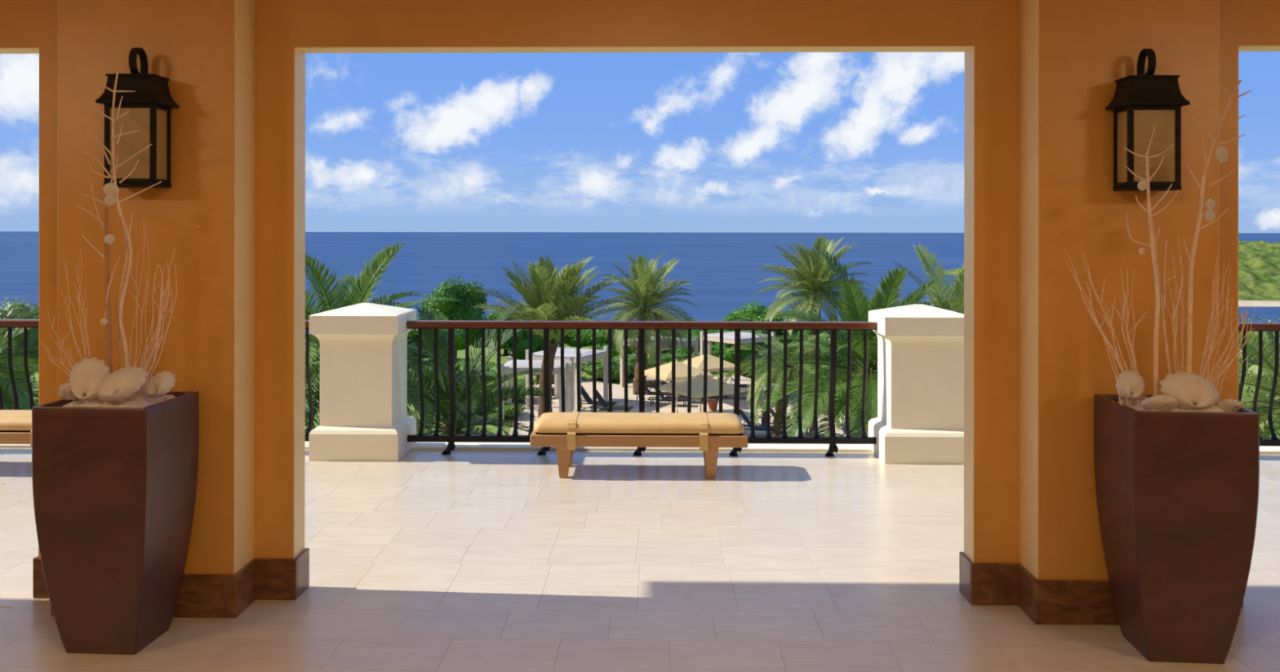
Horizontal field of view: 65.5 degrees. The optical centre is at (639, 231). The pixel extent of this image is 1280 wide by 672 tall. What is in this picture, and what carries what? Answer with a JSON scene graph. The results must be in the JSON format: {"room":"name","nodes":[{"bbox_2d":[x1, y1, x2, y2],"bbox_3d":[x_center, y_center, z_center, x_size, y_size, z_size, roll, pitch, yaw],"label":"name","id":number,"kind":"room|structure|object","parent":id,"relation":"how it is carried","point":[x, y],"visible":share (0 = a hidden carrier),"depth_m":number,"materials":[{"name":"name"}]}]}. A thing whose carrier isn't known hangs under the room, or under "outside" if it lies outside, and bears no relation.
{"room":"resort terrace","nodes":[
{"label":"resort terrace","id":0,"kind":"room"},
{"bbox_2d":[39,0,293,574],"bbox_3d":[-2.198,0.097,4.578,1.188,3.200,0.358,0,0,1],"label":"column","id":1,"kind":"structure","parent":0,"point":[227,211],"depth_m":4.40,"materials":[{"name":"paint"}]},
{"bbox_2d":[38,48,39,556],"bbox_3d":[-2.792,0.326,4.697,0.004,2.370,0.140,0,0,1],"label":"trim","id":2,"kind":"structure","parent":1,"relation":"attached to","point":[39,48],"depth_m":4.63,"materials":[{"name":"paint"}]},
{"bbox_2d":[95,47,178,187],"bbox_3d":[-2.171,-0.495,4.304,0.268,0.602,0.188,0,0,1],"label":"wall lantern","id":3,"kind":"object","parent":1,"relation":"attached to","point":[149,106],"visible":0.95,"depth_m":4.24,"materials":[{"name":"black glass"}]},
{"bbox_2d":[32,547,309,617],"bbox_3d":[-2.200,1.604,4.578,1.228,0.187,0.398,0,0,1],"label":"baseboard","id":4,"kind":"structure","parent":1,"relation":"attached to","point":[200,595],"depth_m":4.51,"materials":[{"name":"brown stone"}]},
{"bbox_2d":[293,47,305,558],"bbox_3d":[-1.601,0.328,4.677,0.004,2.370,0.140,0,0,1],"label":"door frame","id":5,"kind":"structure","parent":1,"relation":"attached to","point":[299,404],"depth_m":4.68,"materials":[{"name":"paint"}]},
{"bbox_2d":[0,448,1279,671],"bbox_3d":[-0.153,1.875,-8.989,28.000,0.350,34.020,0,0,1],"label":"floor","id":6,"kind":"structure","parent":0,"point":[424,560],"depth_m":4.85,"materials":[{"name":"tile"}]},
{"bbox_2d":[0,409,31,447],"bbox_3d":[-4.634,1.490,7.128,1.496,0.408,0.462,0,0,1],"label":"bench","id":7,"kind":"object","parent":6,"relation":"on","point":[15,425],"visible":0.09,"depth_m":6.92,"materials":[{"name":"fabric"}]},
{"bbox_2d":[0,409,31,430],"bbox_3d":[-4.633,1.335,7.128,1.456,0.090,0.424,0,0,1],"label":"cushion","id":8,"kind":"object","parent":7,"relation":"on","point":[10,420],"depth_m":6.94,"materials":[{"name":"fabric"}]},
{"bbox_2d":[31,391,199,654],"bbox_3d":[-2.163,1.195,4.132,0.470,1.004,0.423,0,0,3],"label":"planter","id":9,"kind":"object","parent":6,"relation":"on","point":[114,489],"visible":0.94,"depth_m":3.94,"materials":[{"name":"brown metal"}]},
{"bbox_2d":[40,248,92,401],"bbox_3d":[-2.370,0.419,4.130,0.252,0.696,0.123,0,0,1],"label":"bunch","id":10,"kind":"object","parent":9,"relation":"in","point":[79,286],"visible":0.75,"depth_m":4.14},
{"bbox_2d":[77,182,119,373],"bbox_3d":[-2.224,0.281,4.098,0.197,0.973,0.100,0,0,1],"label":"branch","id":11,"kind":"object","parent":9,"relation":"in","point":[104,225],"visible":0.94,"depth_m":4.09,"materials":[{"name":"wood"}]},
{"bbox_2d":[62,391,175,407],"bbox_3d":[-2.162,0.708,4.132,0.392,0.075,0.392,0,0,3],"label":"filling","id":12,"kind":"object","parent":9,"relation":"in","point":[139,401],"visible":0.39,"depth_m":4.03,"materials":[{"name":"sand"}]},
{"bbox_2d":[58,382,79,400],"bbox_3d":[-2.309,0.635,4.046,0.128,0.109,0.102,0,0,1],"label":"seashell","id":13,"kind":"object","parent":12,"relation":"on","point":[65,392],"visible":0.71,"depth_m":4.02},
{"bbox_2d":[69,356,110,400],"bbox_3d":[-2.219,0.589,3.996,0.171,0.182,0.085,0,0,1],"label":"seashell","id":14,"kind":"object","parent":12,"relation":"on","point":[86,375],"visible":0.96,"depth_m":3.98,"materials":[{"name":"beige"}]},
{"bbox_2d":[97,365,147,402],"bbox_3d":[-2.080,0.597,3.967,0.258,0.220,0.121,0,0,1],"label":"seashell","id":15,"kind":"object","parent":12,"relation":"on","point":[122,384],"visible":1,"depth_m":3.94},
{"bbox_2d":[143,370,176,398],"bbox_3d":[-1.977,0.620,4.063,0.181,0.168,0.086,0,0,1],"label":"seashell","id":16,"kind":"object","parent":12,"relation":"on","point":[161,383],"visible":1,"depth_m":4.05,"materials":[{"name":"beige"}]},
{"bbox_2d":[78,71,161,399],"bbox_3d":[-2.145,0.056,4.076,0.374,1.424,0.100,0,0,1],"label":"branch","id":17,"kind":"object","parent":9,"relation":"in","point":[113,154],"visible":0.97,"depth_m":4.07,"materials":[{"name":"wood"}]},
{"bbox_2d":[103,195,116,205],"bbox_3d":[-2.167,-0.131,4.073,0.057,0.056,0.012,0,0,-16],"label":"disc","id":18,"kind":"object","parent":17,"relation":"hanging from","point":[108,200],"visible":1,"depth_m":4.07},
{"bbox_2d":[102,182,119,195],"bbox_3d":[-2.163,-0.173,4.072,0.071,0.067,0.012,0,0,-16],"label":"disc","id":19,"kind":"object","parent":17,"relation":"hanging from","point":[109,189],"visible":1,"depth_m":4.07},
{"bbox_2d":[115,205,133,368],"bbox_3d":[-2.131,0.330,4.114,0.098,0.876,0.055,0,0,1],"label":"branch","id":20,"kind":"object","parent":9,"relation":"in","point":[126,236],"visible":0.68,"depth_m":4.13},
{"bbox_2d":[121,225,177,399],"bbox_3d":[-2.053,0.358,4.149,0.259,0.820,0.095,0,0,1],"label":"bunch","id":21,"kind":"object","parent":9,"relation":"in","point":[140,392],"visible":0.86,"depth_m":4.17,"materials":[{"name":"plant"}]},
{"bbox_2d":[0,319,313,441],"bbox_3d":[-4.453,1.196,7.718,4.040,1.034,0.166,0,0,1],"label":"railing","id":22,"kind":"object","parent":6,"relation":"on","point":[10,323],"visible":0.09,"depth_m":7.69,"materials":[{"name":"black metal"}]},
{"bbox_2d":[308,302,416,461],"bbox_3d":[-2.118,1.122,7.651,0.661,1.150,0.570,0,0,1],"label":"pillar","id":23,"kind":"structure","parent":6,"relation":"on","point":[363,346],"depth_m":7.42,"materials":[{"name":"white paint"}]},
{"bbox_2d":[529,411,747,479],"bbox_3d":[-0.005,1.496,7.051,1.496,0.408,0.462,0,0,1],"label":"bench","id":24,"kind":"object","parent":6,"relation":"on","point":[565,431],"visible":1,"depth_m":6.84,"materials":[{"name":"fabric"}]},
{"bbox_2d":[533,412,744,433],"bbox_3d":[-0.005,1.341,7.051,1.456,0.090,0.424,0,0,1],"label":"cushion","id":25,"kind":"object","parent":24,"relation":"on","point":[548,422],"depth_m":6.87,"materials":[{"name":"fabric"}]},
{"bbox_2d":[0,441,1279,453],"bbox_3d":[0.130,1.839,7.899,28.000,0.322,0.320,0,0,1],"label":"trim","id":26,"kind":"structure","parent":6,"relation":"attached to","point":[418,445],"depth_m":7.76,"materials":[{"name":"white paint"}]},
{"bbox_2d":[406,320,877,456],"bbox_3d":[0.009,1.202,7.644,3.615,1.034,0.166,0,0,1],"label":"railing","id":27,"kind":"object","parent":6,"relation":"on","point":[642,326],"visible":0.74,"depth_m":7.62,"materials":[{"name":"black metal"}]},
{"bbox_2d":[868,304,964,464],"bbox_3d":[2.132,1.128,7.580,0.661,1.150,0.570,0,0,1],"label":"pillar","id":28,"kind":"structure","parent":6,"relation":"on","point":[920,419],"depth_m":7.35,"materials":[{"name":"white paint"}]},
{"bbox_2d":[1093,394,1259,663],"bbox_3d":[2.172,1.201,4.062,0.470,1.004,0.423,0,0,4],"label":"planter","id":29,"kind":"object","parent":6,"relation":"on","point":[1177,492],"visible":0.93,"depth_m":3.87,"materials":[{"name":"brown metal"}]},
{"bbox_2d":[1064,248,1146,408],"bbox_3d":[1.910,0.420,4.074,0.371,0.706,0.109,0,0,1],"label":"bunch","id":30,"kind":"object","parent":29,"relation":"in","point":[1109,346],"visible":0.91,"depth_m":4.07,"materials":[{"name":"plant"}]},
{"bbox_2d":[1124,126,1178,395],"bbox_3d":[2.062,0.175,4.004,0.270,1.194,0.124,0,0,1],"label":"branch","id":31,"kind":"object","parent":29,"relation":"in","point":[1148,180],"visible":0.98,"depth_m":4.01,"materials":[{"name":"wood"}]},
{"bbox_2d":[1151,216,1182,373],"bbox_3d":[2.157,0.354,4.052,0.131,0.840,0.055,0,0,1],"label":"branch","id":32,"kind":"object","parent":29,"relation":"in","point":[1163,305],"visible":0.84,"depth_m":4.07,"materials":[{"name":"wood"}]},
{"bbox_2d":[1117,394,1224,412],"bbox_3d":[2.172,0.713,4.062,0.392,0.075,0.392,0,0,3],"label":"filling","id":33,"kind":"object","parent":29,"relation":"in","point":[1215,409],"visible":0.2,"depth_m":3.96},
{"bbox_2d":[1115,368,1144,399],"bbox_3d":[1.997,0.616,4.026,0.169,0.174,0.083,0,0,1],"label":"seashell","id":34,"kind":"object","parent":33,"relation":"on","point":[1132,386],"visible":1,"depth_m":4.01,"materials":[{"name":"beige"}]},
{"bbox_2d":[1140,394,1178,411],"bbox_3d":[2.062,0.664,3.933,0.152,0.092,0.093,0,0,1],"label":"seashell","id":35,"kind":"object","parent":33,"relation":"on","point":[1161,402],"visible":0.99,"depth_m":3.91,"materials":[{"name":"beige"}]},
{"bbox_2d":[1159,370,1218,410],"bbox_3d":[2.190,0.625,3.944,0.251,0.198,0.112,0,0,1],"label":"seashell","id":36,"kind":"object","parent":33,"relation":"on","point":[1193,391],"visible":1,"depth_m":3.93,"materials":[{"name":"beige"}]},
{"bbox_2d":[1214,398,1244,412],"bbox_3d":[2.356,0.687,3.968,0.143,0.109,0.085,0,0,1],"label":"seashell","id":37,"kind":"object","parent":33,"relation":"on","point":[1228,405],"visible":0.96,"depth_m":3.95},
{"bbox_2d":[1163,251,1193,372],"bbox_3d":[2.220,0.427,4.111,0.135,0.693,0.115,0,0,1],"label":"bunch","id":38,"kind":"object","parent":29,"relation":"in","point":[1182,304],"visible":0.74,"depth_m":4.13,"materials":[{"name":"plant"}]},
{"bbox_2d":[1183,79,1252,373],"bbox_3d":[2.281,0.085,3.959,0.270,1.377,0.116,0,0,1],"label":"branch","id":39,"kind":"object","parent":29,"relation":"in","point":[1189,328],"visible":0.99,"depth_m":3.97,"materials":[{"name":"wood"}]},
{"bbox_2d":[1204,208,1215,221],"bbox_3d":[2.279,-0.067,3.982,0.064,0.060,0.012,0,0,-16],"label":"disc","id":40,"kind":"object","parent":39,"relation":"hanging from","point":[1209,214],"visible":1,"depth_m":3.98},
{"bbox_2d":[1204,198,1215,208],"bbox_3d":[2.283,-0.112,3.982,0.050,0.049,0.012,0,0,-16],"label":"disc","id":41,"kind":"object","parent":39,"relation":"hanging from","point":[1210,203],"visible":1,"depth_m":3.98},
{"bbox_2d":[1214,146,1228,163],"bbox_3d":[2.310,-0.308,3.952,0.086,0.086,0.012,0,0,-16],"label":"disc","id":42,"kind":"object","parent":39,"relation":"hanging from","point":[1221,153],"visible":1,"depth_m":3.94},
{"bbox_2d":[1200,249,1256,400],"bbox_3d":[2.377,0.422,4.059,0.242,0.702,0.115,0,0,1],"label":"bunch","id":43,"kind":"object","parent":29,"relation":"in","point":[1211,350],"visible":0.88,"depth_m":4.03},
{"bbox_2d":[1238,322,1279,445],"bbox_3d":[4.588,1.208,7.567,4.275,1.034,0.166,0,0,1],"label":"railing","id":44,"kind":"object","parent":6,"relation":"on","point":[1260,327],"visible":0.1,"depth_m":7.54,"materials":[{"name":"black metal"}]},
{"bbox_2d":[0,0,1279,47],"bbox_3d":[0.079,-1.177,4.649,24.000,0.645,0.140,0,0,1],"label":"beam","id":45,"kind":"structure","parent":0,"point":[23,23],"depth_m":4.58,"materials":[{"name":"paint"}]},
{"bbox_2d":[0,47,39,53],"bbox_3d":[-4.355,-0.859,4.723,3.132,0.004,0.140,0,0,1],"label":"trim","id":46,"kind":"structure","parent":45,"relation":"attached to","point":[2,50],"depth_m":4.68,"materials":[{"name":"paint"}]},
{"bbox_2d":[293,45,974,53],"bbox_3d":[-0.034,-0.853,4.651,3.135,0.004,0.140,0,0,1],"label":"door frame","id":47,"kind":"structure","parent":45,"relation":"attached to","point":[662,48],"depth_m":4.64,"materials":[{"name":"paint"}]},
{"bbox_2d":[1238,44,1279,51],"bbox_3d":[4.302,-0.847,4.579,3.153,0.004,0.140,0,0,1],"label":"trim","id":48,"kind":"structure","parent":45,"relation":"attached to","point":[1241,47],"depth_m":4.59,"materials":[{"name":"paint"}]},
{"bbox_2d":[508,375,859,436],"bbox_3d":[1.929,8.213,47.494,15.585,0.080,18.591,0,0,1],"label":"pool deck","id":49,"kind":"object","parent":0,"point":[618,392],"visible":0.21,"depth_m":46.92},
{"bbox_2d":[501,355,573,426],"bbox_3d":[-4.413,6.829,42.880,2.920,2.670,2.370,0,0,1],"label":"cabana","id":50,"kind":"object","parent":49,"relation":"on","point":[522,365],"visible":0.62,"depth_m":41.91,"materials":[{"name":"fabric"}]},
{"bbox_2d":[558,373,564,412],"bbox_3d":[-3.303,7.056,41.995,0.280,2.120,0.322,0,0,1],"label":"curtain","id":51,"kind":"object","parent":50,"relation":"hanging from","point":[559,375],"depth_m":41.88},
{"bbox_2d":[525,343,608,411],"bbox_3d":[-3.437,6.831,47.064,2.870,2.670,2.870,0,0,25],"label":"cabana","id":52,"kind":"object","parent":49,"relation":"on","point":[585,353],"visible":0.48,"depth_m":46.37,"materials":[{"name":"fabric"}]},
{"bbox_2d":[573,363,576,409],"bbox_3d":[-2.911,7.056,45.588,0.280,2.120,0.322,0,0,25],"label":"curtain","id":53,"kind":"object","parent":52,"relation":"hanging from","point":[575,364],"depth_m":45.48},
{"bbox_2d":[581,385,617,411],"bbox_3d":[-2.060,7.658,45.767,1.900,1.019,0.704,0,0,17],"label":"sun lounger","id":54,"kind":"object","parent":49,"relation":"on","point":[587,398],"visible":0.62,"depth_m":45.77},
{"bbox_2d":[588,390,633,412],"bbox_3d":[-1.289,7.659,44.568,1.900,1.019,0.704,0,0,15],"label":"sun lounger","id":55,"kind":"object","parent":49,"relation":"on","point":[600,398],"visible":0.73,"depth_m":44.46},
{"bbox_2d":[593,251,697,394],"bbox_3d":[0.304,4.549,50.325,5.529,7.342,5.784,0,0,1],"label":"date palm","id":56,"kind":"object","parent":49,"relation":"on","point":[645,284],"visible":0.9,"depth_m":49.60,"materials":[{"name":"green plant"}]},
{"bbox_2d":[632,367,666,387],"bbox_3d":[0.509,7.696,52.596,1.700,0.950,0.820,0,0,7],"label":"daybed","id":57,"kind":"object","parent":49,"relation":"on","point":[648,379],"visible":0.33,"depth_m":52.21,"materials":[{"name":"wicker"}]},
{"bbox_2d":[633,376,663,381],"bbox_3d":[0.503,7.750,52.541,1.600,0.118,0.670,0,0,7],"label":"seat cushion","id":58,"kind":"object","parent":57,"relation":"on","point":[648,379],"depth_m":52.22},
{"bbox_2d":[634,378,671,400],"bbox_3d":[0.701,7.661,48.403,1.900,1.019,0.704,0,0,9],"label":"sun lounger","id":59,"kind":"object","parent":49,"relation":"on","point":[650,393],"visible":0.47,"depth_m":48.24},
{"bbox_2d":[620,334,697,391],"bbox_3d":[1.012,6.836,52.490,2.920,2.670,2.920,0,0,-44],"label":"cabana","id":60,"kind":"object","parent":49,"relation":"on","point":[663,345],"visible":0.28,"depth_m":52.35,"materials":[{"name":"fabric"}]},
{"bbox_2d":[648,382,687,407],"bbox_3d":[1.356,7.662,46.846,1.900,1.019,0.704,0,0,9],"label":"sun lounger","id":61,"kind":"object","parent":49,"relation":"on","point":[664,398],"visible":0.64,"depth_m":46.65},
{"bbox_2d":[644,359,713,413],"bbox_3d":[1.643,6.914,44.479,2.415,2.516,2.420,0,0,-27],"label":"parasol","id":62,"kind":"object","parent":49,"relation":"on","point":[665,370],"visible":0.66,"depth_m":43.90,"materials":[{"name":"fabric"}]},
{"bbox_2d":[659,372,745,412],"bbox_3d":[2.501,6.967,40.964,2.614,2.412,2.620,0,0,-35],"label":"parasol","id":63,"kind":"object","parent":49,"relation":"on","point":[697,381],"visible":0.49,"depth_m":40.29,"materials":[{"name":"fabric"}]},
{"bbox_2d":[680,354,741,404],"bbox_3d":[3.209,6.942,47.553,2.415,2.464,2.420,0,0,-24],"label":"parasol","id":64,"kind":"object","parent":49,"relation":"on","point":[713,362],"visible":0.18,"depth_m":46.85,"materials":[{"name":"fabric"}]},
{"bbox_2d":[706,399,718,411],"bbox_3d":[3.333,7.934,45.563,0.540,0.480,0.526,0,0,1],"label":"clay pot","id":65,"kind":"object","parent":49,"relation":"on","point":[713,403],"visible":0.99,"depth_m":45.39,"materials":[{"name":"brown ceramic"}]},
{"bbox_2d":[700,331,775,373],"bbox_3d":[5.385,6.842,54.918,2.920,2.670,2.920,0,0,-39],"label":"cabana","id":66,"kind":"object","parent":49,"relation":"on","point":[728,337],"visible":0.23,"depth_m":54.30,"materials":[{"name":"fabric"}]},
{"bbox_2d":[707,340,711,373],"bbox_3d":[3.774,7.065,55.117,0.280,2.120,0.322,0,0,-39],"label":"curtain","id":67,"kind":"object","parent":66,"relation":"hanging from","point":[708,342],"depth_m":55.02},
{"bbox_2d":[739,408,773,431],"bbox_3d":[4.746,7.667,39.887,1.900,1.019,0.704,0,0,15],"label":"sun lounger","id":68,"kind":"object","parent":49,"relation":"on","point":[743,415],"visible":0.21,"depth_m":39.81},
{"bbox_2d":[742,397,774,425],"bbox_3d":[5.189,7.546,41.860,1.855,1.322,1.716,0,0,1],"label":"clump","id":69,"kind":"object","parent":49,"relation":"on","point":[764,414],"visible":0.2,"depth_m":41.83,"materials":[{"name":"green plant"}]},
{"bbox_2d":[740,348,797,394],"bbox_3d":[6.545,7.087,50.118,3.578,2.269,3.372,0,0,1],"label":"shrub","id":70,"kind":"object","parent":49,"relation":"on","point":[763,354],"visible":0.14,"depth_m":49.53,"materials":[{"name":"green plant"}]},
{"bbox_2d":[751,235,874,360],"bbox_3d":[8.534,4.164,48.557,6.209,8.104,6.115,0,0,1],"label":"date palm","id":71,"kind":"object","parent":49,"relation":"on","point":[811,265],"visible":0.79,"depth_m":48.06,"materials":[{"name":"green plant"}]},
{"bbox_2d":[802,374,859,426],"bbox_3d":[8.602,7.128,41.851,3.465,2.193,2.919,0,0,1],"label":"shrub","id":72,"kind":"object","parent":49,"relation":"on","point":[855,375],"visible":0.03,"depth_m":41.18,"materials":[{"name":"green plant"}]},
{"bbox_2d":[973,0,1237,580],"bbox_3d":[2.126,0.103,4.506,1.192,3.200,0.358,0,0,1],"label":"column","id":73,"kind":"structure","parent":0,"point":[1044,129],"depth_m":4.33,"materials":[{"name":"paint"}]},
{"bbox_2d":[964,46,974,562],"bbox_3d":[1.530,0.332,4.625,0.004,2.370,0.140,0,0,1],"label":"door frame","id":74,"kind":"structure","parent":73,"relation":"attached to","point":[969,55],"depth_m":4.62,"materials":[{"name":"paint"}]},
{"bbox_2d":[959,551,1243,624],"bbox_3d":[2.124,1.608,4.506,1.232,0.189,0.398,0,0,1],"label":"baseboard","id":75,"kind":"structure","parent":73,"relation":"attached to","point":[1045,602],"depth_m":4.32,"materials":[{"name":"brown stone"}]},
{"bbox_2d":[1105,48,1190,191],"bbox_3d":[2.155,-0.477,4.232,0.268,0.602,0.188,0,0,1],"label":"wall lantern","id":76,"kind":"object","parent":73,"relation":"attached to","point":[1141,102],"visible":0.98,"depth_m":4.17,"materials":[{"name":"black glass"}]},
{"bbox_2d":[1237,44,1238,400],"bbox_3d":[2.726,0.334,4.605,0.004,2.370,0.140,0,0,1],"label":"trim","id":77,"kind":"structure","parent":73,"relation":"attached to","point":[1237,45],"depth_m":4.54,"materials":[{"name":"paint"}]},
{"label":"outside","id":78,"kind":"structure","parent":0,"visible":0},
{"bbox_2d":[0,231,1279,335],"bbox_3d":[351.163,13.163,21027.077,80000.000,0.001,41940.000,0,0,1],"label":"sea","id":79,"kind":"structure","parent":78,"point":[720,265],"depth_m":442.41,"materials":[{"name":"liquid"}]},
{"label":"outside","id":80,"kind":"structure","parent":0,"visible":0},
{"bbox_2d":[944,240,1279,306],"bbox_3d":[212.157,7.777,247.742,244.000,11.198,157.500,0,0,1],"label":"headland","id":81,"kind":"structure","parent":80,"point":[1259,261],"depth_m":195.03,"materials":[{"name":"plant"}]},
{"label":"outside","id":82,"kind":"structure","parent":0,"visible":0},
{"bbox_2d":[24,339,1279,435],"bbox_3d":[0.888,11.501,54.042,140.000,6.600,91.900,0,0,1],"label":"lawn","id":83,"kind":"structure","parent":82,"point":[504,358],"depth_m":57.03,"materials":[{"name":"plant"}]},
{"bbox_2d":[0,306,38,409],"bbox_3d":[-10.260,4.647,15.012,3.236,7.079,3.628,0,0,1],"label":"date palm","id":84,"kind":"object","parent":83,"relation":"on","point":[22,402],"visible":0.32,"depth_m":15.42,"materials":[{"name":"green plant"}]},
{"bbox_2d":[0,295,38,409],"bbox_3d":[-10.722,4.638,17.176,1.135,7.102,1.360,0,0,1],"label":"feathery shrub","id":85,"kind":"object","parent":83,"relation":"on","point":[12,310],"visible":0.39,"depth_m":16.88,"materials":[{"name":"green plant"}]},
{"bbox_2d":[0,373,38,409],"bbox_3d":[-12.861,5.117,19.340,2.674,6.139,2.685,0,0,1],"label":"shrub","id":86,"kind":"object","parent":83,"relation":"on","point":[33,377],"visible":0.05,"depth_m":19.60,"materials":[{"name":"green plant"}]},
{"bbox_2d":[305,241,466,434],"bbox_3d":[-5.419,4.173,17.915,4.999,8.046,5.462,0,0,1],"label":"date palm","id":87,"kind":"object","parent":83,"relation":"on","point":[364,290],"visible":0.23,"depth_m":17.76,"materials":[{"name":"green plant"}]},
{"bbox_2d":[408,318,438,363],"bbox_3d":[-14.002,6.771,62.434,5.011,2.851,4.839,0,0,1],"label":"tree","id":88,"kind":"object","parent":83,"relation":"on","point":[415,340],"visible":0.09,"depth_m":60.88,"materials":[{"name":"green plant"}]},
{"bbox_2d":[417,275,493,360],"bbox_3d":[-11.130,5.391,60.214,4.670,5.602,4.467,0,0,1],"label":"round tree","id":89,"kind":"object","parent":83,"relation":"on","point":[464,309],"visible":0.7,"depth_m":58.92,"materials":[{"name":"green plant"}]},
{"bbox_2d":[454,359,517,385],"bbox_3d":[-8.007,7.333,50.232,3.735,1.751,3.441,0,0,1],"label":"shrub","id":90,"kind":"object","parent":83,"relation":"on","point":[489,366],"visible":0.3,"depth_m":49.66,"materials":[{"name":"green plant"}]},
{"bbox_2d":[406,302,567,435],"bbox_3d":[-4.022,4.862,21.049,5.306,6.676,5.610,0,0,1],"label":"date palm","id":91,"kind":"object","parent":83,"relation":"on","point":[475,375],"visible":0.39,"depth_m":20.76,"materials":[{"name":"green plant"}]},
{"bbox_2d":[471,398,526,419],"bbox_3d":[-6.544,7.823,44.137,2.910,0.822,3.209,0,0,1],"label":"shrub","id":92,"kind":"object","parent":83,"relation":"on","point":[508,409],"visible":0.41,"depth_m":43.23,"materials":[{"name":"green plant"}]},
{"bbox_2d":[485,311,522,355],"bbox_3d":[-8.899,6.652,66.138,3.715,3.100,4.044,0,0,1],"label":"tree","id":93,"kind":"object","parent":83,"relation":"on","point":[491,317],"visible":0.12,"depth_m":65.54,"materials":[{"name":"green plant"}]},
{"bbox_2d":[486,377,537,401],"bbox_3d":[-6.165,7.657,48.100,2.783,1.128,2.745,0,0,1],"label":"shrub","id":94,"kind":"object","parent":83,"relation":"on","point":[522,381],"visible":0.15,"depth_m":47.83,"materials":[{"name":"green plant"}]},
{"bbox_2d":[500,317,565,359],"bbox_3d":[-6.668,6.728,62.062,4.187,2.954,4.238,0,0,1],"label":"tree","id":95,"kind":"object","parent":83,"relation":"on","point":[522,336],"visible":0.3,"depth_m":60.73,"materials":[{"name":"green plant"}]},
{"bbox_2d":[473,255,636,417],"bbox_3d":[-3.382,4.546,39.905,6.906,7.359,6.536,0,0,1],"label":"date palm","id":96,"kind":"object","parent":83,"relation":"on","point":[552,296],"visible":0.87,"depth_m":39.12,"materials":[{"name":"green plant"}]},
{"bbox_2d":[557,315,600,348],"bbox_3d":[-4.458,6.913,68.006,4.640,2.594,4.114,0,0,1],"label":"tree","id":97,"kind":"object","parent":83,"relation":"on","point":[570,340],"visible":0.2,"depth_m":66.84,"materials":[{"name":"green plant"}]},
{"bbox_2d":[581,357,635,380],"bbox_3d":[-1.851,7.541,55.101,3.594,1.369,3.358,0,0,1],"label":"shrub","id":98,"kind":"object","parent":83,"relation":"on","point":[586,366],"visible":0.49,"depth_m":54.26,"materials":[{"name":"green plant"}]},
{"bbox_2d":[580,328,638,357],"bbox_3d":[-1.762,6.918,63.017,4.037,2.591,4.694,0,0,1],"label":"tree","id":99,"kind":"object","parent":83,"relation":"on","point":[601,341],"visible":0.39,"depth_m":61.50,"materials":[{"name":"green plant"}]},
{"bbox_2d":[612,353,655,375],"bbox_3d":[-0.591,7.578,57.001,3.202,1.300,3.750,0,0,1],"label":"shrub","id":100,"kind":"object","parent":83,"relation":"on","point":[632,358],"visible":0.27,"depth_m":56.48,"materials":[{"name":"green plant"}]},
{"bbox_2d":[648,351,693,367],"bbox_3d":[2.042,7.588,58.001,3.680,1.287,4.056,0,0,1],"label":"shrub","id":101,"kind":"object","parent":83,"relation":"on","point":[665,358],"visible":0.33,"depth_m":57.36,"materials":[{"name":"green plant"}]},
{"bbox_2d":[675,329,716,355],"bbox_3d":[4.065,6.947,61.974,4.344,2.550,4.243,0,0,1],"label":"tree","id":102,"kind":"object","parent":83,"relation":"on","point":[694,332],"visible":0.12,"depth_m":60.97,"materials":[{"name":"green plant"}]},
{"bbox_2d":[711,329,764,361],"bbox_3d":[5.714,6.834,59.945,3.745,2.774,3.790,0,0,1],"label":"tree","id":103,"kind":"object","parent":83,"relation":"on","point":[729,355],"visible":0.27,"depth_m":58.96,"materials":[{"name":"green plant"}]},
{"bbox_2d":[722,299,788,355],"bbox_3d":[7.257,6.290,63.633,4.469,3.860,4.274,0,0,1],"label":"round tree","id":104,"kind":"object","parent":83,"relation":"on","point":[753,313],"visible":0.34,"depth_m":63.22,"materials":[{"name":"green plant"}]},
{"bbox_2d":[712,329,857,435],"bbox_3d":[4.320,5.599,29.946,4.381,5.269,4.330,0,0,1],"label":"date palm","id":105,"kind":"object","parent":83,"relation":"on","point":[791,369],"visible":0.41,"depth_m":29.60,"materials":[{"name":"green plant"}]},
{"bbox_2d":[764,320,807,359],"bbox_3d":[9.667,6.872,64.001,4.594,2.711,4.833,0,0,1],"label":"tree","id":106,"kind":"object","parent":83,"relation":"on","point":[793,331],"visible":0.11,"depth_m":62.85,"materials":[{"name":"green plant"}]},
{"bbox_2d":[796,317,861,363],"bbox_3d":[11.690,6.622,59.684,4.490,3.212,3.996,0,0,1],"label":"tree","id":107,"kind":"object","parent":83,"relation":"on","point":[805,331],"visible":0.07,"depth_m":58.80,"materials":[{"name":"green plant"}]},
{"bbox_2d":[743,249,939,436],"bbox_3d":[4.055,4.265,17.876,4.496,7.884,4.260,0,0,1],"label":"date palm","id":108,"kind":"object","parent":83,"relation":"on","point":[854,302],"visible":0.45,"depth_m":17.40,"materials":[{"name":"green plant"}]},
{"bbox_2d":[835,415,858,436],"bbox_3d":[6.409,6.841,29.826,2.226,2.734,1.897,0,0,1],"label":"agave","id":109,"kind":"object","parent":83,"relation":"on","point":[841,424],"visible":0.15,"depth_m":29.92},
{"bbox_2d":[851,244,964,368],"bbox_3d":[6.461,4.152,19.942,4.391,8.119,4.002,0,0,1],"label":"date palm","id":110,"kind":"object","parent":83,"relation":"on","point":[951,303],"visible":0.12,"depth_m":20.19,"materials":[{"name":"green plant"}]},
{"bbox_2d":[1238,308,1279,438],"bbox_3d":[10.130,4.465,14.673,4.606,7.496,4.465,0,0,1],"label":"date palm","id":111,"kind":"object","parent":83,"relation":"on","point":[1268,357],"visible":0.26,"depth_m":14.80,"materials":[{"name":"green plant"}]},
{"bbox_2d":[1238,312,1279,435],"bbox_3d":[11.793,4.872,18.802,1.773,6.692,1.780,0,0,1],"label":"feathery shrub","id":112,"kind":"object","parent":83,"relation":"on","point":[1247,390],"visible":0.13,"depth_m":18.39,"materials":[{"name":"green plant"}]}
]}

